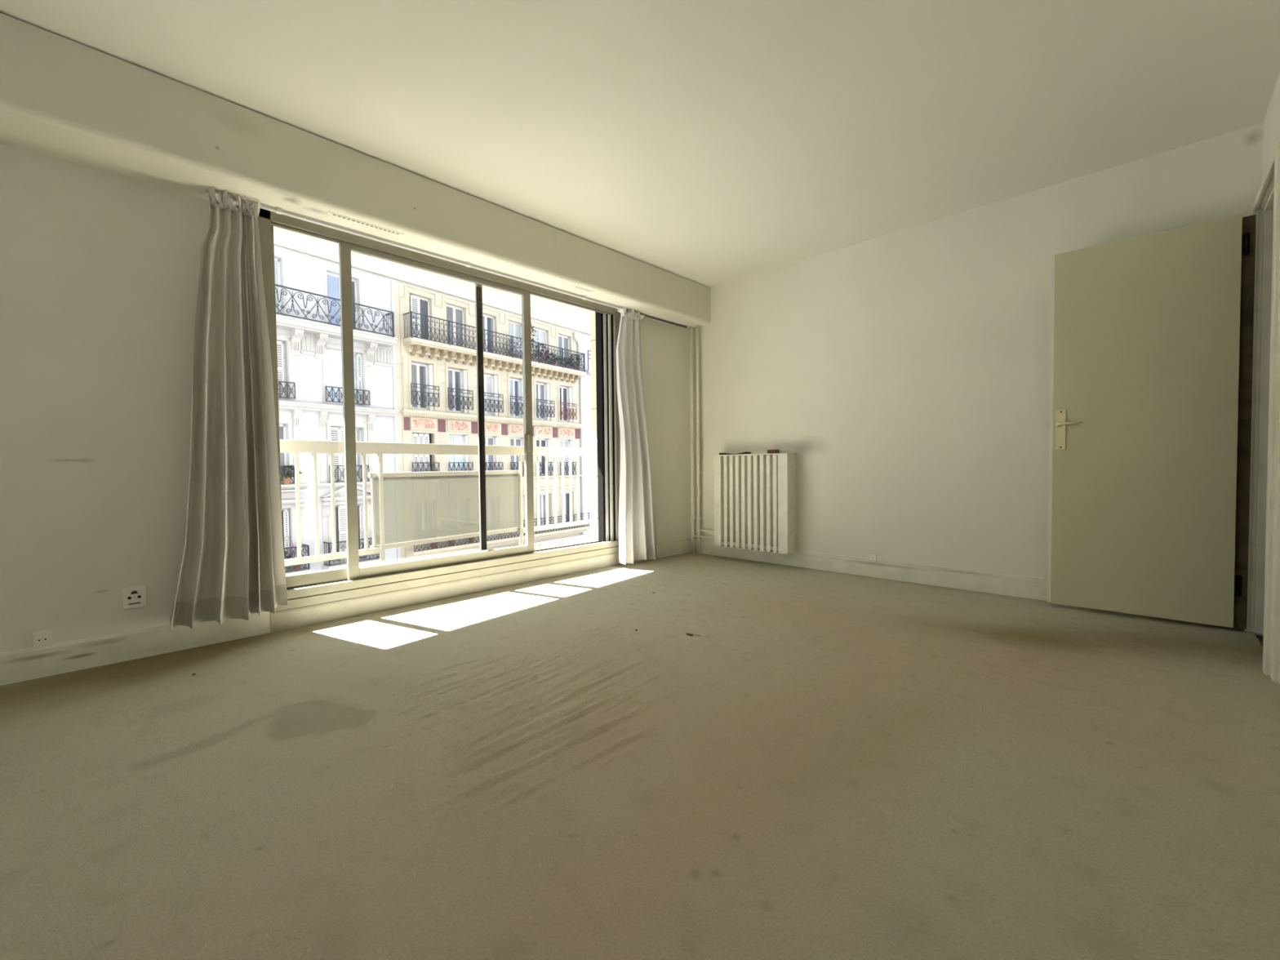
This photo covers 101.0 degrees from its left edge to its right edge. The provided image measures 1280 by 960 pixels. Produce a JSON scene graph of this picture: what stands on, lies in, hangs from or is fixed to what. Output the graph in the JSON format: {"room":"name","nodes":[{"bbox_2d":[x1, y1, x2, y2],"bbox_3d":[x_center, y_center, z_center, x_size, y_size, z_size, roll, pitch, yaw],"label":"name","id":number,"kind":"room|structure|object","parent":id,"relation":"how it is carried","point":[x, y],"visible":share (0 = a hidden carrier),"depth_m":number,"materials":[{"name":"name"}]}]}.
{"room":"empty living room","nodes":[
{"label":"empty living room","id":0,"kind":"room"},
{"bbox_2d":[0,142,690,653],"bbox_3d":[-1.909,-0.435,2.960,0.415,2.550,6.750,1,2,44],"label":"wall","id":1,"kind":"structure","parent":0,"point":[100,269],"depth_m":2.31,"materials":[{"name":"paint"}]},
{"bbox_2d":[32,629,52,648],"bbox_3d":[-2.480,0.659,2.190,0.017,0.068,0.052,1,2,44],"label":"wall socket","id":2,"kind":"object","parent":1,"relation":"attached to","point":[41,638],"visible":1,"depth_m":2.19,"materials":[{"name":"white plastic"}]},
{"bbox_2d":[121,584,146,609],"bbox_3d":[-2.288,0.530,2.387,0.014,0.098,0.080,1,2,44],"label":"wall socket","id":3,"kind":"object","parent":1,"relation":"attached to","point":[133,597],"visible":1,"depth_m":2.38,"materials":[{"name":"white plastic"}]},
{"bbox_2d":[0,538,691,685],"bbox_3d":[-1.823,0.730,2.817,0.088,0.128,6.600,1,2,44],"label":"baseboard","id":4,"kind":"structure","parent":1,"relation":"attached to","point":[28,664],"depth_m":2.37,"materials":[{"name":"paint"}]},
{"bbox_2d":[0,13,711,328],"bbox_3d":[-1.759,-1.535,2.667,0.331,0.337,6.600,1,2,44],"label":"ceiling beam","id":5,"kind":"structure","parent":1,"relation":"attached to","point":[62,98],"depth_m":2.46,"materials":[{"name":"paint"}]},
{"bbox_2d":[326,211,404,235],"bbox_3d":[-1.465,-1.372,2.834,0.032,0.004,0.380,1,2,44],"label":"air vent","id":6,"kind":"object","parent":1,"relation":"attached to","point":[328,212],"visible":1,"depth_m":2.82,"materials":[{"name":"metal"}]},
{"bbox_2d":[274,244,591,336],"bbox_3d":[-1.897,-1.637,3.913,0.034,0.270,11.100,1,2,37],"label":"trim","id":7,"kind":"structure","parent":1,"relation":"attached to","point":[276,246],"depth_m":4.09,"materials":[{"name":"silver metal"}]},
{"bbox_2d":[273,226,595,311],"bbox_3d":[-2.615,-1.482,2.273,0.094,0.202,6.640,1,2,44],"label":"trim","id":8,"kind":"structure","parent":1,"relation":"attached to","point":[273,226],"depth_m":3.13,"materials":[{"name":"paint"}]},
{"bbox_2d":[257,208,620,613],"bbox_3d":[-1.111,-0.394,3.714,0.230,2.110,2.580,1,2,44],"label":"window","id":9,"kind":"structure","parent":1,"relation":"in","point":[354,580],"depth_m":3.48,"materials":[{"name":"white metal"}]},
{"bbox_2d":[270,552,622,632],"bbox_3d":[-1.033,0.710,3.680,0.018,0.103,2.580,1,2,44],"label":"trim","id":10,"kind":"structure","parent":1,"relation":"attached to","point":[286,620],"depth_m":3.33,"materials":[{"name":"paint"}]},
{"bbox_2d":[248,199,687,328],"bbox_3d":[-0.743,-1.422,3.783,0.028,0.056,3.390,1,2,44],"label":"rail","id":11,"kind":"object","parent":1,"relation":"attached to","point":[277,210],"visible":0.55,"depth_m":3.22,"materials":[{"name":"silver metal"}]},
{"bbox_2d":[170,186,287,630],"bbox_3d":[-1.974,-0.340,2.518,0.150,2.050,0.468,1,2,38],"label":"curtain","id":12,"kind":"object","parent":11,"relation":"hanging from","point":[232,566],"visible":1,"depth_m":2.55,"materials":[{"name":"fabric"}]},
{"bbox_2d":[616,306,657,564],"bbox_3d":[-0.010,-0.369,4.546,0.120,2.146,0.492,1,2,40],"label":"curtain","id":13,"kind":"object","parent":11,"relation":"hanging from","point":[637,529],"visible":1,"depth_m":4.50,"materials":[{"name":"white fabric"}]},
{"bbox_2d":[572,285,593,292],"bbox_3d":[-0.423,-1.413,3.906,0.032,0.004,0.182,1,2,44],"label":"air vent","id":14,"kind":"object","parent":1,"relation":"attached to","point":[575,286],"visible":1,"depth_m":3.90,"materials":[{"name":"metal"}]},
{"bbox_2d":[273,230,590,333],"bbox_3d":[-1.504,-1.633,3.606,1.209,0.250,11.093,1,2,38],"label":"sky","id":15,"kind":"structure","parent":0,"point":[569,317],"depth_m":4.11,"materials":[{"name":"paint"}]},
{"bbox_2d":[493,533,593,550],"bbox_3d":[-1.834,0.727,3.943,1.393,0.170,11.000,1,2,44],"label":"floor","id":16,"kind":"structure","parent":0,"point":[585,538],"depth_m":5.10,"materials":[{"name":"concrete"}]},
{"bbox_2d":[280,439,592,566],"bbox_3d":[-1.547,0.172,4.269,0.059,0.919,5.600,1,2,37],"label":"balcony railing","id":17,"kind":"object","parent":16,"relation":"on","point":[295,447],"visible":0.42,"depth_m":3.82,"materials":[{"name":"metal"}]},
{"bbox_2d":[368,470,519,549],"bbox_3d":[-1.520,0.209,4.341,0.032,0.566,1.385,1,2,37],"label":"panel","id":18,"kind":"object","parent":17,"relation":"attached to","point":[420,508],"visible":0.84,"depth_m":4.23,"materials":[{"name":"glass"}]},
{"bbox_2d":[590,313,598,541],"bbox_3d":[-0.053,-0.275,5.023,0.217,2.575,0.875,1,2,44],"label":"wall","id":19,"kind":"structure","parent":0,"point":[593,329],"depth_m":4.75,"materials":[{"name":"paint"}]},
{"bbox_2d":[0,551,1279,959],"bbox_3d":[-0.084,0.944,1.134,5.612,0.261,6.900,1,2,44],"label":"floor","id":20,"kind":"structure","parent":0,"point":[837,766],"depth_m":1.42,"materials":[{"name":"carpet"}]},
{"bbox_2d":[689,326,714,553],"bbox_3d":[0.622,-0.373,4.950,0.342,2.162,0.071,1,2,44],"label":"pipe","id":21,"kind":"object","parent":20,"relation":"on","point":[692,472],"visible":0.97,"depth_m":5.03,"materials":[{"name":"metal"}]},
{"bbox_2d":[695,324,714,554],"bbox_3d":[0.647,-0.373,4.926,0.271,2.162,0.071,1,2,44],"label":"pipe","id":22,"kind":"object","parent":20,"relation":"on","point":[699,530],"visible":0.94,"depth_m":4.99,"materials":[{"name":"metal"}]},
{"bbox_2d":[0,0,1279,287],"bbox_3d":[-0.112,-1.775,1.057,5.612,0.200,6.900,1,2,44],"label":"ceiling","id":23,"kind":"structure","parent":0,"point":[707,143],"depth_m":2.33,"materials":[{"name":"paint"}]},
{"bbox_2d":[688,122,1263,579],"bbox_3d":[2.254,-0.493,3.515,5.612,2.550,0.150,1,2,44],"label":"wall","id":24,"kind":"structure","parent":0,"point":[905,373],"depth_m":3.66,"materials":[{"name":"paint"}]},
{"bbox_2d":[712,453,796,554],"bbox_3d":[0.979,0.186,4.557,0.736,0.818,0.161,1,2,44],"label":"radiator","id":25,"kind":"object","parent":24,"relation":"attached to","point":[755,495],"visible":1,"depth_m":4.46,"materials":[{"name":"metal"}]},
{"bbox_2d":[719,452,751,454],"bbox_3d":[0.833,-0.234,4.634,0.310,0.019,0.040,1,2,44],"label":"strap","id":26,"kind":"object","parent":25,"relation":"on","point":[742,452],"visible":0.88,"depth_m":4.60,"materials":[{"name":"black plastic"}]},
{"bbox_2d":[767,449,779,453],"bbox_3d":[1.112,-0.237,4.405,0.108,0.032,0.065,1,2,44],"label":"tape roll","id":27,"kind":"object","parent":25,"relation":"on","point":[769,451],"visible":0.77,"depth_m":4.37,"materials":[{"name":"brown"}]},
{"bbox_2d":[690,538,1047,600],"bbox_3d":[1.737,0.661,3.947,3.584,0.128,0.014,1,2,44],"label":"baseboard","id":28,"kind":"structure","parent":24,"relation":"attached to","point":[1002,584],"depth_m":3.80,"materials":[{"name":"paint"}]},
{"bbox_2d":[869,553,876,559],"bbox_3d":[1.740,0.575,3.939,0.050,0.044,0.018,1,2,44],"label":"junction box","id":29,"kind":"object","parent":28,"relation":"on","point":[872,557],"visible":1,"depth_m":3.93,"materials":[{"name":"white plastic"}]},
{"bbox_2d":[803,551,1043,578],"bbox_3d":[1.905,0.595,3.780,1.570,0.010,0.006,1,2,44],"label":"cable","id":30,"kind":"object","parent":28,"relation":"on","point":[803,551],"visible":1,"depth_m":3.65,"materials":[{"name":"white plastic"}]},
{"bbox_2d":[1253,72,1279,636],"bbox_3d":[0.779,-0.385,0.243,0.035,2.550,6.600,1,2,44],"label":"wall","id":31,"kind":"structure","parent":0,"point":[1271,129],"depth_m":2.41,"materials":[{"name":"paint"}]},
{"bbox_2d":[1047,213,1256,629],"bbox_3d":[2.679,-0.279,2.814,0.788,2.028,0.103,1,2,40],"label":"door leaf","id":32,"kind":"structure","parent":31,"relation":"in","point":[1151,359],"depth_m":2.77,"materials":[{"name":"paint"}]},
{"bbox_2d":[1243,137,1279,682],"bbox_3d":[2.749,-0.306,2.299,0.076,2.135,0.911,1,2,44],"label":"trim","id":33,"kind":"structure","parent":31,"relation":"attached to","point":[1264,568],"depth_m":2.52,"materials":[{"name":"paint"}]},
{"bbox_2d":[1278,657,1279,684],"bbox_3d":[0.456,0.802,-0.034,0.014,0.100,5.686,1,2,44],"label":"baseboard","id":34,"kind":"structure","parent":31,"relation":"attached to","point":[1279,657],"depth_m":2.00,"materials":[{"name":"paint"}]},
{"label":"outside","id":35,"kind":"structure","parent":0,"visible":0},
{"bbox_3d":[9.405,10.561,17.608,120.000,0.200,150.000,1,2,36],"label":"ground","id":36,"kind":"structure","parent":35,"visible":0},
{"bbox_2d":[274,247,400,575],"bbox_3d":[-17.582,-0.705,20.741,8.720,22.700,12.750,1,2,36],"label":"apartment building","id":37,"kind":"structure","parent":36,"relation":"on","point":[307,289],"depth_m":21.18,"materials":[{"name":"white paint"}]},
{"bbox_2d":[276,340,284,398],"bbox_3d":[-13.779,-4.192,19.893,0.040,2.140,0.595,1,2,36],"label":"shutter","id":38,"kind":"object","parent":37,"relation":"hanging from","point":[280,343],"depth_m":20.06,"materials":[{"name":"white paint"}]},
{"bbox_2d":[283,508,290,568],"bbox_3d":[-13.572,2.238,20.269,0.040,2.260,0.170,1,2,36],"label":"shutter","id":39,"kind":"object","parent":37,"relation":"hanging from","point":[286,513],"depth_m":20.28,"materials":[{"name":"white paint"}]},
{"bbox_2d":[280,464,302,484],"bbox_3d":[-13.392,-0.213,20.038,0.838,0.769,0.885,-1,2,-3],"label":"potted flowers","id":40,"kind":"object","parent":37,"relation":"on","point":[286,481],"visible":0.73,"depth_m":19.97,"materials":[{"name":"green plant"}]},
{"bbox_2d":[290,543,304,570],"bbox_3d":[-13.145,2.920,20.181,0.553,1.073,0.463,1,2,36],"label":"potted flowers","id":41,"kind":"object","parent":37,"relation":"on","point":[295,566],"visible":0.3,"depth_m":20.10,"materials":[{"name":"pink plant"}]},
{"bbox_2d":[330,426,340,480],"bbox_3d":[-12.526,-1.068,21.652,0.040,2.210,0.370,1,2,36],"label":"shutter","id":42,"kind":"object","parent":37,"relation":"hanging from","point":[335,435],"depth_m":21.71,"materials":[{"name":"white paint"}]},
{"bbox_2d":[338,426,344,480],"bbox_3d":[-12.305,-1.079,21.955,0.040,2.210,0.340,1,2,36],"label":"shutter","id":43,"kind":"object","parent":37,"relation":"hanging from","point":[341,456],"depth_m":21.86,"materials":[{"name":"white paint"}]},
{"bbox_2d":[337,505,346,559],"bbox_3d":[-12.327,2.177,21.971,0.040,2.260,0.410,1,2,36],"label":"shutter","id":44,"kind":"object","parent":37,"relation":"hanging from","point":[341,508],"depth_m":21.91,"materials":[{"name":"white paint"}]},
{"bbox_2d":[355,427,357,479],"bbox_3d":[-12.063,-1.091,22.285,0.040,2.210,0.200,1,2,36],"label":"shutter","id":45,"kind":"object","parent":37,"relation":"hanging from","point":[355,428],"depth_m":22.33,"materials":[{"name":"white paint"}]},
{"bbox_2d":[356,353,362,404],"bbox_3d":[-11.921,-4.283,22.433,0.040,2.140,0.200,1,2,36],"label":"shutter","id":46,"kind":"object","parent":37,"relation":"hanging from","point":[359,357],"depth_m":22.44,"materials":[{"name":"white paint"}]},
{"bbox_2d":[359,503,364,556],"bbox_3d":[-11.890,2.155,22.568,0.040,2.260,0.170,1,2,36],"label":"shutter","id":47,"kind":"object","parent":37,"relation":"hanging from","point":[361,506],"depth_m":22.55,"materials":[{"name":"white paint"}]},
{"bbox_2d":[394,281,590,559],"bbox_3d":[-10.247,-1.617,30.775,8.700,23.800,12.150,1,2,36],"label":"apartment building","id":48,"kind":"structure","parent":36,"relation":"on","point":[436,357],"depth_m":27.08,"materials":[{"name":"beige stone"}]},
{"bbox_2d":[410,294,419,337],"bbox_3d":[-10.416,-7.377,24.412,0.040,2.280,0.380,1,2,36],"label":"shutter","id":49,"kind":"object","parent":48,"relation":"hanging from","point":[414,298],"depth_m":24.43,"materials":[{"name":"white paint"}]},
{"bbox_2d":[412,433,418,471],"bbox_3d":[-10.407,-1.111,24.482,0.040,2.090,0.260,1,2,36],"label":"shutter","id":50,"kind":"object","parent":48,"relation":"hanging from","point":[415,436],"depth_m":24.47,"materials":[{"name":"white paint"}]},
{"bbox_2d":[401,284,439,306],"bbox_3d":[-10.181,-8.588,24.531,0.060,0.630,1.880,1,2,36],"label":"hood","id":51,"kind":"object","parent":48,"relation":"attached to","point":[406,289],"depth_m":24.45,"materials":[{"name":"beige stone"}]},
{"bbox_2d":[417,433,424,471],"bbox_3d":[-10.241,-1.119,24.708,0.040,2.090,0.260,1,2,36],"label":"shutter","id":52,"kind":"object","parent":48,"relation":"hanging from","point":[420,436],"depth_m":24.70,"materials":[{"name":"white paint"}]},
{"bbox_2d":[423,433,430,471],"bbox_3d":[-10.076,-1.127,24.934,0.040,2.090,0.260,1,2,36],"label":"shutter","id":53,"kind":"object","parent":48,"relation":"hanging from","point":[426,437],"depth_m":24.92,"materials":[{"name":"white paint"}]},
{"bbox_2d":[426,364,433,410],"bbox_3d":[-10.001,-4.395,25.133,0.250,2.150,0.180,1,2,36],"label":"shutter","id":54,"kind":"object","parent":48,"relation":"hanging from","point":[429,367],"depth_m":25.06,"materials":[{"name":"white paint"}]},
{"bbox_2d":[439,294,473,315],"bbox_3d":[-9.057,-8.643,26.067,0.060,0.630,1.880,1,2,36],"label":"hood","id":55,"kind":"object","parent":48,"relation":"attached to","point":[443,300],"depth_m":26.06,"materials":[{"name":"beige stone"}]},
{"bbox_2d":[461,369,467,413],"bbox_3d":[-8.877,-4.450,26.669,0.250,2.150,0.180,1,2,36],"label":"shutter","id":56,"kind":"object","parent":48,"relation":"hanging from","point":[464,372],"depth_m":26.59,"materials":[{"name":"white paint"}]},
{"bbox_2d":[463,435,468,471],"bbox_3d":[-8.838,-1.182,26.770,0.250,2.130,0.140,1,2,36],"label":"shutter","id":57,"kind":"object","parent":48,"relation":"hanging from","point":[465,437],"depth_m":26.69,"materials":[{"name":"white paint"}]},
{"bbox_2d":[473,306,502,323],"bbox_3d":[-7.933,-8.699,27.603,0.060,0.630,1.880,1,2,36],"label":"hood","id":58,"kind":"object","parent":48,"relation":"attached to","point":[498,314],"depth_m":27.88,"materials":[{"name":"beige stone"}]},
{"bbox_2d":[492,374,497,415],"bbox_3d":[-7.754,-4.506,28.205,0.250,2.150,0.180,1,2,36],"label":"shutter","id":59,"kind":"object","parent":48,"relation":"hanging from","point":[495,377],"depth_m":28.14,"materials":[{"name":"white paint"}]},
{"bbox_2d":[493,436,498,471],"bbox_3d":[-7.714,-1.238,28.306,0.250,2.130,0.140,1,2,36],"label":"shutter","id":60,"kind":"object","parent":48,"relation":"hanging from","point":[495,438],"depth_m":28.23,"materials":[{"name":"white paint"}]},
{"bbox_2d":[501,338,522,356],"bbox_3d":[-6.825,-7.101,28.548,1.302,1.098,1.284,1,2,36],"label":"potted shrub","id":61,"kind":"object","parent":48,"relation":"on","point":[514,340],"visible":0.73,"depth_m":28.33,"materials":[{"name":"plant"}]},
{"bbox_2d":[502,312,521,324],"bbox_3d":[-6.809,-8.754,29.139,0.060,0.630,1.880,1,2,36],"label":"hood","id":62,"kind":"object","parent":48,"relation":"attached to","point":[507,317],"depth_m":28.78,"materials":[{"name":"beige stone"}]},
{"bbox_2d":[520,379,523,417],"bbox_3d":[-6.630,-4.561,29.741,0.250,2.150,0.180,1,2,36],"label":"shutter","id":63,"kind":"object","parent":48,"relation":"hanging from","point":[521,380],"depth_m":29.63,"materials":[{"name":"white paint"}]},
{"bbox_2d":[521,438,524,475],"bbox_3d":[-6.590,-1.293,29.842,0.250,2.130,0.140,1,2,36],"label":"shutter","id":64,"kind":"object","parent":48,"relation":"hanging from","point":[522,439],"depth_m":29.76,"materials":[{"name":"white paint"}]},
{"bbox_2d":[521,324,540,359],"bbox_3d":[-6.155,-7.615,29.385,1.125,2.065,1.106,1,2,36],"label":"potted shrub","id":65,"kind":"object","parent":48,"relation":"on","point":[532,340],"visible":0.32,"depth_m":29.38,"materials":[{"name":"green plant"}]},
{"bbox_2d":[533,344,549,362],"bbox_3d":[-5.662,-7.206,30.087,0.915,1.198,0.922,0,2,9],"label":"potted shrub","id":66,"kind":"object","parent":48,"relation":"on","point":[547,352],"visible":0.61,"depth_m":29.99,"materials":[{"name":"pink plant"}]},
{"bbox_2d":[530,320,554,337],"bbox_3d":[-5.686,-8.809,30.675,0.060,0.630,1.880,1,2,36],"label":"hood","id":67,"kind":"object","parent":48,"relation":"attached to","point":[550,329],"depth_m":30.84,"materials":[{"name":"beige stone"}]},
{"bbox_2d":[544,383,550,420],"bbox_3d":[-5.506,-4.617,31.277,0.250,2.150,0.180,1,2,36],"label":"shutter","id":68,"kind":"object","parent":48,"relation":"hanging from","point":[547,386],"depth_m":31.21,"materials":[{"name":"white paint"}]},
{"bbox_2d":[546,439,550,475],"bbox_3d":[-5.466,-1.348,31.378,0.250,2.130,0.140,1,2,36],"label":"shutter","id":69,"kind":"object","parent":48,"relation":"hanging from","point":[548,441],"depth_m":31.28,"materials":[{"name":"white paint"}]},
{"bbox_2d":[542,351,562,364],"bbox_3d":[-5.116,-7.060,30.843,1.227,0.852,1.282,0,2,6],"label":"potted shrub","id":70,"kind":"object","parent":48,"relation":"on","point":[558,359],"visible":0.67,"depth_m":30.71,"materials":[{"name":"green plant"}]},
{"bbox_2d":[554,326,576,342],"bbox_3d":[-4.562,-8.865,32.211,0.060,0.630,1.880,1,2,36],"label":"hood","id":71,"kind":"object","parent":48,"relation":"attached to","point":[572,335],"depth_m":32.25,"materials":[{"name":"beige stone"}]},
{"bbox_2d":[560,358,572,367],"bbox_3d":[-4.452,-7.021,31.740,0.820,0.708,0.687,1,2,36],"label":"potted shrub","id":72,"kind":"object","parent":48,"relation":"on","point":[564,359],"visible":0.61,"depth_m":31.62,"materials":[{"name":"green plant"}]},
{"bbox_2d":[567,386,572,422],"bbox_3d":[-4.382,-4.672,32.813,0.250,2.150,0.180,1,2,36],"label":"shutter","id":73,"kind":"object","parent":48,"relation":"hanging from","point":[570,388],"depth_m":32.74,"materials":[{"name":"white paint"}]},
{"bbox_2d":[568,440,573,474],"bbox_3d":[-4.343,-1.404,32.914,0.250,2.130,0.140,1,2,36],"label":"shutter","id":74,"kind":"object","parent":48,"relation":"hanging from","point":[570,442],"depth_m":32.85,"materials":[{"name":"white paint"}]},
{"bbox_2d":[568,353,581,368],"bbox_3d":[-3.994,-7.222,32.414,0.945,1.064,0.894,1,2,36],"label":"potted shrub","id":75,"kind":"object","parent":48,"relation":"on","point":[577,359],"visible":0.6,"depth_m":32.29,"materials":[{"name":"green plant"}]},
{"bbox_2d":[516,333,593,534],"bbox_3d":[-2.868,-1.185,41.041,8.500,22.200,13.100,1,2,36],"label":"apartment building","id":76,"kind":"structure","parent":36,"relation":"on","point":[585,343],"depth_m":33.92,"materials":[{"name":"white paint"}]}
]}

